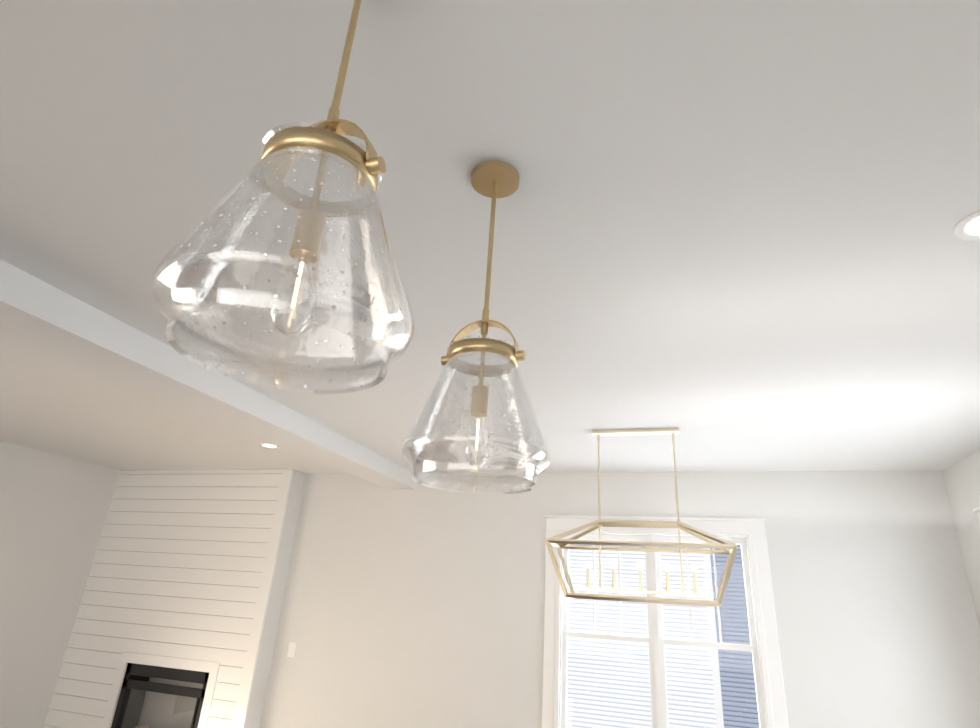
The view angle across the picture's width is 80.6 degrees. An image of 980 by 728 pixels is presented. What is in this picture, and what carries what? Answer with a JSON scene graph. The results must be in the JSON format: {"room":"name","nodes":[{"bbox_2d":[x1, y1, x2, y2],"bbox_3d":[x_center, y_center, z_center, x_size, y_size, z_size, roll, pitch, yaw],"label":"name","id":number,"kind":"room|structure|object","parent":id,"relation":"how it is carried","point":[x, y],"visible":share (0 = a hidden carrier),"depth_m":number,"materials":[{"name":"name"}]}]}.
{"room":"kitchen","nodes":[
{"label":"kitchen","id":0,"kind":"room"},
{"bbox_2d":[0,440,119,727],"bbox_3d":[-5.396,0.743,1.833,0.020,2.740,9.630,-4,-23,17],"label":"wall","id":1,"kind":"structure","parent":0,"point":[54,508],"depth_m":5.37,"materials":[{"name":"paint"}]},
{"bbox_2d":[43,469,305,727],"bbox_3d":[-2.961,2.419,5.541,2.180,2.740,0.404,-4,-23,17],"label":"chimney breast","id":2,"kind":"structure","parent":0,"point":[189,570],"depth_m":5.43,"materials":[{"name":"paint"}]},
{"bbox_2d":[111,663,208,727],"bbox_3d":[-2.899,3.201,5.142,1.011,0.912,0.294,-4,-23,17],"label":"fireplace","id":3,"kind":"object","parent":2,"relation":"attached to","point":[150,696],"visible":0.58,"depth_m":5.24,"materials":[{"name":"black metal"}]},
{"bbox_2d":[0,0,979,473],"bbox_3d":[-1.723,-0.802,1.238,7.880,0.100,9.630,-4,-23,17],"label":"ceiling","id":4,"kind":"structure","parent":0,"point":[726,238],"depth_m":1.69,"materials":[{"name":"paint"}]},
{"bbox_2d":[0,259,415,488],"bbox_3d":[-2.223,-0.656,1.346,0.295,0.145,9.269,-4,-23,17],"label":"beam","id":5,"kind":"structure","parent":4,"relation":"attached to","point":[38,312],"depth_m":2.84,"materials":[{"name":"paint"}]},
{"bbox_2d":[259,443,279,448],"bbox_3d":[-1.790,0.665,4.688,0.164,0.006,0.164,-4,-23,17],"label":"recessed light","id":6,"kind":"object","parent":4,"relation":"in","point":[270,445],"visible":0.98,"depth_m":4.68,"materials":[{"name":"white paint"}]},
{"bbox_2d":[152,0,413,393],"bbox_3d":[-0.244,-0.369,0.891,0.326,0.784,0.326,-4,-23,17],"label":"pendant light","id":7,"kind":"object","parent":4,"relation":"hanging from","point":[283,152],"visible":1,"depth_m":0.76,"materials":[{"name":"clear glass"}]},
{"bbox_2d":[401,160,550,494],"bbox_3d":[-0.010,-0.123,1.401,0.326,0.824,0.326,-4,-23,17],"label":"pendant light","id":8,"kind":"object","parent":4,"relation":"hanging from","point":[493,179],"visible":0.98,"depth_m":1.29,"materials":[{"name":"clear glass"}]},
{"bbox_2d":[546,428,737,606],"bbox_3d":[0.893,0.891,3.486,1.057,1.012,0.357,-4,-23,17],"label":"chandelier","id":9,"kind":"object","parent":4,"relation":"hanging from","point":[728,548],"visible":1,"depth_m":3.37,"materials":[{"name":"beige"}]},
{"bbox_2d":[954,210,979,240],"bbox_3d":[1.393,-0.393,1.606,0.164,0.006,0.164,-4,-23,17],"label":"recessed light","id":10,"kind":"object","parent":4,"relation":"in","point":[969,224],"visible":1,"depth_m":1.63,"materials":[{"name":"white paint"}]},
{"bbox_2d":[260,470,979,727],"bbox_3d":[0.737,2.223,4.483,5.520,2.740,0.180,-4,-23,17],"label":"wall","id":11,"kind":"structure","parent":0,"point":[420,606],"depth_m":4.60,"materials":[{"name":"paint"}]},
{"bbox_2d":[287,642,296,656],"bbox_3d":[-1.749,2.524,5.100,0.072,0.115,0.008,-4,-23,17],"label":"light switch","id":12,"kind":"object","parent":11,"relation":"attached to","point":[291,649],"visible":1,"depth_m":5.10,"materials":[{"name":"white plastic"}]},
{"bbox_2d":[542,515,788,727],"bbox_3d":[1.234,2.081,4.311,1.735,1.820,0.180,-4,-23,17],"label":"window","id":13,"kind":"structure","parent":11,"relation":"in","point":[656,640],"depth_m":4.36,"materials":[{"name":"white paint"}]},
{"bbox_2d":[942,449,979,626],"bbox_3d":[1.830,0.238,-0.535,0.180,2.740,9.450,-4,-23,17],"label":"wall","id":14,"kind":"structure","parent":0,"point":[962,479],"depth_m":3.81,"materials":[{"name":"paint"}]},
{"bbox_2d":[973,507,979,522],"bbox_3d":[2.781,1.736,2.529,0.034,2.405,1.584,-4,-23,17],"label":"door frame","id":15,"kind":"structure","parent":14,"relation":"attached to","point":[977,509],"depth_m":3.63,"materials":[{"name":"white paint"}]},
{"label":"outside","id":16,"kind":"structure","parent":0,"visible":0},
{"bbox_2d":[567,544,759,727],"bbox_3d":[1.256,2.809,10.801,11.000,7.500,0.100,-4,-23,17],"label":"house","id":17,"kind":"structure","parent":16,"point":[694,654],"depth_m":9.48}
]}

